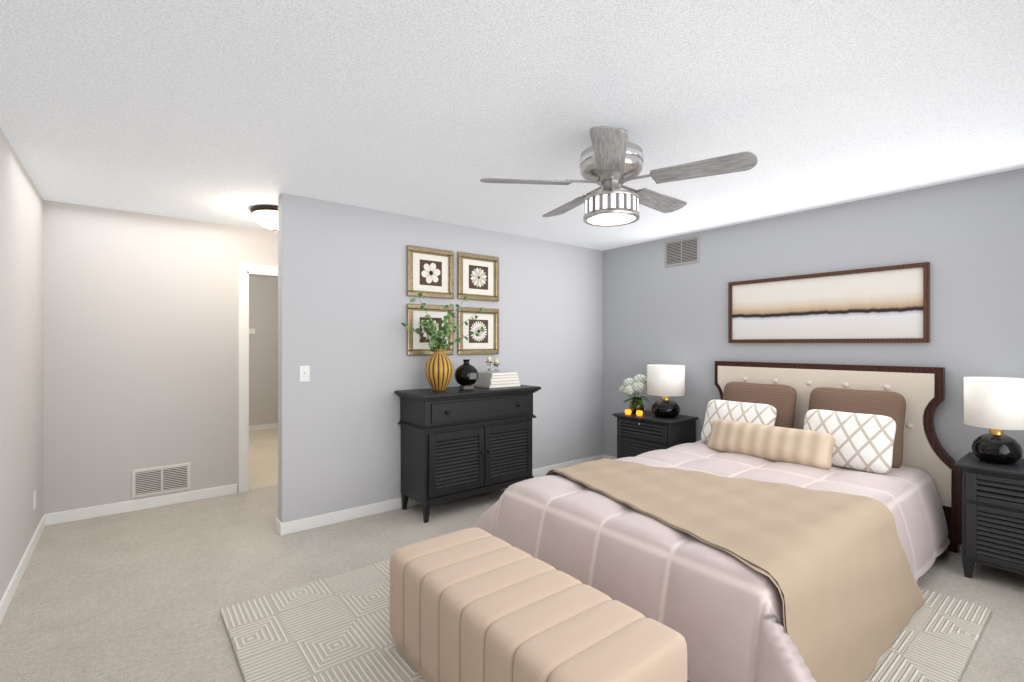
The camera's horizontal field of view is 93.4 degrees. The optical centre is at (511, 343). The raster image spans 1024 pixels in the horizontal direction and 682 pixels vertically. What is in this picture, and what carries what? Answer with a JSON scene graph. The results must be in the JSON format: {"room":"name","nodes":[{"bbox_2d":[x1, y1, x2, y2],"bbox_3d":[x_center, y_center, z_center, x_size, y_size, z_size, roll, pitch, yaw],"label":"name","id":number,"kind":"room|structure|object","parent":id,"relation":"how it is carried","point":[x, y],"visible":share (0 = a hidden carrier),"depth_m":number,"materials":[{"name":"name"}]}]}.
{"room":"bedroom","nodes":[
{"label":"bedroom","id":0,"kind":"room"},
{"bbox_2d":[0,128,42,599],"bbox_3d":[-1.856,0.142,1.435,0.120,2.440,5.696,0,0,-38],"label":"wall","id":1,"kind":"structure","parent":0,"point":[21,340],"depth_m":2.82,"materials":[{"name":"paint"}]},
{"bbox_2d":[0,514,47,623],"bbox_3d":[-1.804,1.318,1.476,0.013,0.088,5.456,0,0,-38],"label":"baseboard","id":2,"kind":"structure","parent":1,"relation":"attached to","point":[12,586],"depth_m":2.80,"materials":[{"name":"white wood"}]},
{"bbox_2d":[33,490,35,509],"bbox_3d":[-3.220,1.052,3.253,0.009,0.118,0.072,0,0,-38],"label":"electrical outlet plate","id":3,"kind":"object","parent":1,"relation":"attached to","point":[34,499],"visible":1,"depth_m":3.23,"materials":[{"name":"white plastic"}]},
{"bbox_2d":[43,200,277,513],"bbox_3d":[-1.580,0.142,5.216,5.020,2.440,0.120,0,0,-38],"label":"wall","id":4,"kind":"structure","parent":0,"point":[140,340],"depth_m":3.95,"materials":[{"name":"paint"}]},
{"bbox_2d":[48,484,236,525],"bbox_3d":[-2.992,1.318,4.007,1.245,0.088,0.013,0,0,-38],"label":"baseboard","id":5,"kind":"structure","parent":4,"relation":"attached to","point":[164,500],"depth_m":3.95,"materials":[{"name":"white wood"}]},
{"bbox_2d":[132,463,190,497],"bbox_3d":[-2.939,1.142,4.050,0.400,0.230,0.014,0,0,-38],"label":"air vent","id":6,"kind":"object","parent":4,"relation":"in","point":[159,480],"visible":1,"depth_m":4.05,"materials":[{"name":"white metal"}]},
{"bbox_2d":[238,263,277,492],"bbox_3d":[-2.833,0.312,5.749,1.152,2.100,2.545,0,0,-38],"label":"door frame","id":7,"kind":"structure","parent":4,"relation":"attached to","point":[245,271],"depth_m":4.42,"materials":[{"name":"white wood"}]},
{"bbox_2d":[249,428,277,488],"bbox_3d":[-3.181,1.392,6.169,2.100,0.060,3.484,0,0,-38],"label":"floor","id":8,"kind":"structure","parent":0,"point":[263,458],"depth_m":5.74,"materials":[{"name":"beige carpet"}]},
{"bbox_2d":[249,276,277,425],"bbox_3d":[-4.310,0.142,7.445,1.620,2.440,0.120,0,0,-38],"label":"wall","id":9,"kind":"structure","parent":0,"point":[263,353],"depth_m":7.66,"materials":[{"name":"paint"}]},
{"bbox_2d":[249,329,254,333],"bbox_3d":[-4.104,-0.182,7.490,0.220,0.116,0.066,0,0,-38],"label":"switch plate","id":10,"kind":"object","parent":9,"relation":"attached to","point":[251,331],"depth_m":7.54,"materials":[{"name":"white plastic"}]},
{"bbox_2d":[249,423,277,430],"bbox_3d":[-4.261,1.318,7.399,1.320,0.088,0.013,0,0,-38],"label":"baseboard","id":11,"kind":"structure","parent":9,"relation":"attached to","point":[273,425],"depth_m":7.65,"materials":[{"name":"white wood"}]},
{"bbox_2d":[278,193,602,522],"bbox_3d":[-0.286,0.142,4.588,3.551,2.440,0.120,0,0,-38],"label":"wall","id":12,"kind":"structure","parent":0,"point":[344,299],"depth_m":3.89,"materials":[{"name":"paint"}]},
{"bbox_2d":[299,365,309,381],"bbox_3d":[-1.514,0.217,3.524,0.072,0.118,0.019,0,0,-38],"label":"switch plate","id":13,"kind":"object","parent":12,"relation":"attached to","point":[304,373],"visible":1,"depth_m":3.52,"materials":[{"name":"white plastic"}]},
{"bbox_2d":[407,304,453,355],"bbox_3d":[-0.698,-0.120,4.165,0.452,0.435,0.028,0,0,-38],"label":"frame","id":14,"kind":"object","parent":12,"relation":"attached to","point":[416,344],"visible":0.69,"depth_m":4.12,"materials":[{"name":"beige metal"}]},
{"bbox_2d":[407,245,453,298],"bbox_3d":[-0.698,-0.613,4.165,0.452,0.426,0.028,0,0,-38],"label":"frame","id":15,"kind":"object","parent":12,"relation":"attached to","point":[430,272],"visible":1,"depth_m":4.16,"materials":[{"name":"beige metal"}]},
{"bbox_2d":[276,454,603,535],"bbox_3d":[-0.304,1.318,4.491,3.427,0.088,0.016,0,0,-38],"label":"baseboard","id":16,"kind":"structure","parent":12,"relation":"attached to","point":[298,525],"depth_m":3.75,"materials":[{"name":"white wood"}]},
{"bbox_2d":[457,307,498,354],"bbox_3d":[-0.307,-0.118,4.475,0.456,0.434,0.028,0,0,-38],"label":"frame","id":17,"kind":"object","parent":12,"relation":"attached to","point":[486,342],"visible":0.98,"depth_m":4.47,"materials":[{"name":"beige metal"}]},
{"bbox_2d":[457,252,498,301],"bbox_3d":[-0.307,-0.618,4.475,0.456,0.425,0.028,0,0,-38],"label":"frame","id":18,"kind":"object","parent":12,"relation":"attached to","point":[477,276],"visible":0.98,"depth_m":4.47,"materials":[{"name":"beige metal"}]},
{"bbox_2d":[0,475,1023,681],"bbox_3d":[0.117,1.392,2.946,5.150,0.060,5.666,0,0,-38],"label":"floor","id":19,"kind":"structure","parent":0,"point":[146,595],"depth_m":2.75,"materials":[{"name":"beige carpet"}]},
{"bbox_2d":[395,385,540,522],"bbox_3d":[-0.350,0.872,4.136,1.190,0.980,0.475,0,0,-38],"label":"dresser","id":20,"kind":"object","parent":19,"relation":"on","point":[457,443],"visible":0.96,"depth_m":3.89,"materials":[{"name":"black paint"}]},
{"bbox_2d":[401,293,484,390],"bbox_3d":[-0.567,-0.007,4.006,0.766,0.777,0.387,0,0,-38],"label":"vase","id":21,"kind":"object","parent":20,"relation":"on","point":[439,369],"visible":1,"depth_m":3.88,"materials":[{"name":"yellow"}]},
{"bbox_2d":[454,359,477,389],"bbox_3d":[-0.385,0.256,4.075,0.204,0.250,0.204,0,0,-38],"label":"vase","id":22,"kind":"object","parent":20,"relation":"on","point":[466,374],"visible":1,"depth_m":4.01,"materials":[{"name":"black ceramic"}]},
{"bbox_2d":[475,371,519,388],"bbox_3d":[-0.129,0.316,4.317,0.339,0.130,0.254,0,0,-38],"label":"books","id":23,"kind":"object","parent":20,"relation":"on","point":[499,379],"visible":0.94,"depth_m":4.22,"materials":[{"name":"white paper"}]},
{"bbox_2d":[485,357,491,371],"bbox_3d":[-0.205,0.182,4.283,0.062,0.136,0.062,0,0,-38],"label":"candle holder","id":24,"kind":"object","parent":23,"relation":"on","point":[488,362],"visible":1,"depth_m":4.27,"materials":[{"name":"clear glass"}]},
{"bbox_2d":[493,359,498,371],"bbox_3d":[-0.143,0.192,4.358,0.062,0.116,0.062,0,0,-38],"label":"candle holder","id":25,"kind":"object","parent":23,"relation":"on","point":[495,364],"visible":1,"depth_m":4.34,"materials":[{"name":"silver glass"}]},
{"bbox_2d":[221,559,991,681],"bbox_3d":[0.477,1.353,2.449,3.065,0.018,2.440,0,0,-38],"label":"area rug","id":26,"kind":"object","parent":19,"relation":"on","point":[335,628],"visible":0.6,"depth_m":2.21,"materials":[{"name":"beige fabric"}]},
{"bbox_2d":[390,527,686,681],"bbox_3d":[0.007,1.128,1.839,0.499,0.430,1.198,0,0,-38],"label":"bench","id":27,"kind":"object","parent":26,"relation":"on","point":[473,604],"visible":1,"depth_m":1.69,"materials":[{"name":"fabric"}]},
{"bbox_2d":[612,410,698,458],"bbox_3d":[1.387,1.030,4.705,0.486,0.665,0.660,0,0,-38],"label":"nightstand","id":28,"kind":"object","parent":19,"relation":"on","point":[647,431],"visible":0.48,"depth_m":4.55,"materials":[{"name":"grey paint"}]},
{"bbox_2d":[625,409,630,414],"bbox_3d":[1.149,0.673,4.772,0.064,0.046,0.063,0,0,-38],"label":"votive","id":29,"kind":"object","parent":28,"relation":"on","point":[627,411],"visible":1,"depth_m":4.75,"materials":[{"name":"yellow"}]},
{"bbox_2d":[619,374,651,413],"bbox_3d":[1.235,0.499,4.838,0.290,0.393,0.311,0,0,-38],"label":"flower vase","id":30,"kind":"object","parent":28,"relation":"on","point":[635,384],"visible":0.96,"depth_m":4.78,"materials":[{"name":"green glass"}]},
{"bbox_2d":[636,410,642,415],"bbox_3d":[1.240,0.673,4.691,0.064,0.046,0.063,0,0,-38],"label":"votive","id":31,"kind":"object","parent":28,"relation":"on","point":[639,413],"visible":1,"depth_m":4.67,"materials":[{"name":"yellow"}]},
{"bbox_2d":[647,365,684,417],"bbox_3d":[1.474,0.450,4.622,0.344,0.492,0.344,0,0,-38],"label":"lamp","id":32,"kind":"object","parent":28,"relation":"on","point":[665,382],"visible":1,"depth_m":4.50,"materials":[{"name":"white fabric"}]},
{"bbox_2d":[468,361,961,681],"bbox_3d":[1.352,0.758,3.043,2.645,1.205,2.243,0,0,-38],"label":"bed","id":33,"kind":"object","parent":19,"relation":"on","point":[790,522],"visible":1,"depth_m":2.45,"materials":[{"name":"beige fabric"}]},
{"bbox_2d":[954,452,1023,577],"bbox_3d":[2.974,1.030,2.710,0.486,0.665,0.660,0,0,-38],"label":"nightstand","id":34,"kind":"object","parent":19,"relation":"on","point":[993,515],"visible":1,"depth_m":2.72,"materials":[{"name":"grey paint"}]},
{"bbox_2d":[964,377,1023,463],"bbox_3d":[2.874,0.450,2.861,0.344,0.492,0.282,0,0,-38],"label":"lamp","id":35,"kind":"object","parent":34,"relation":"on","point":[995,405],"visible":1,"depth_m":2.77,"materials":[{"name":"white fabric"}]},
{"bbox_2d":[0,0,1023,250],"bbox_3d":[-0.967,-1.118,4.309,5.150,0.080,9.150,0,0,-38],"label":"ceiling","id":36,"kind":"structure","parent":0,"point":[230,112],"depth_m":2.14,"materials":[{"name":"white paint"}]},
{"bbox_2d":[250,205,277,231],"bbox_3d":[-1.917,-0.993,3.905,0.364,0.170,0.364,0,0,-38],"label":"light","id":37,"kind":"object","parent":36,"relation":"attached to","point":[266,216],"visible":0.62,"depth_m":3.77,"materials":[{"name":"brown glass"}]},
{"bbox_2d":[480,126,757,226],"bbox_3d":[0.541,-0.848,2.525,1.257,0.461,1.293,0,0,-38],"label":"ceiling fan","id":38,"kind":"object","parent":36,"relation":"hanging from","point":[611,161],"visible":1,"depth_m":2.37,"materials":[{"name":"silver metal"}]},
{"bbox_2d":[603,168,1023,461],"bbox_3d":[2.388,0.142,3.981,0.120,2.440,4.399,0,0,-38],"label":"wall","id":39,"kind":"structure","parent":0,"point":[965,238],"depth_m":3.66,"materials":[{"name":"paint"}]},
{"bbox_2d":[665,235,698,266],"bbox_3d":[1.676,-0.913,4.769,0.014,0.260,0.380,0,0,-38],"label":"air vent","id":40,"kind":"object","parent":39,"relation":"attached to","point":[682,251],"visible":1,"depth_m":4.76,"materials":[{"name":"grey metal"}]},
{"bbox_2d":[604,455,961,551],"bbox_3d":[2.327,1.318,3.952,0.013,0.088,4.129,0,0,-38],"label":"baseboard","id":41,"kind":"structure","parent":39,"relation":"attached to","point":[605,456],"depth_m":5.43,"materials":[{"name":"white wood"}]},
{"bbox_2d":[728,262,929,342],"bbox_3d":[2.407,-0.284,3.831,0.035,0.548,1.400,0,0,-38],"label":"framed picture","id":42,"kind":"object","parent":39,"relation":"attached to","point":[887,304],"visible":0.96,"depth_m":3.71,"materials":[{"name":"white paper"}]}
]}

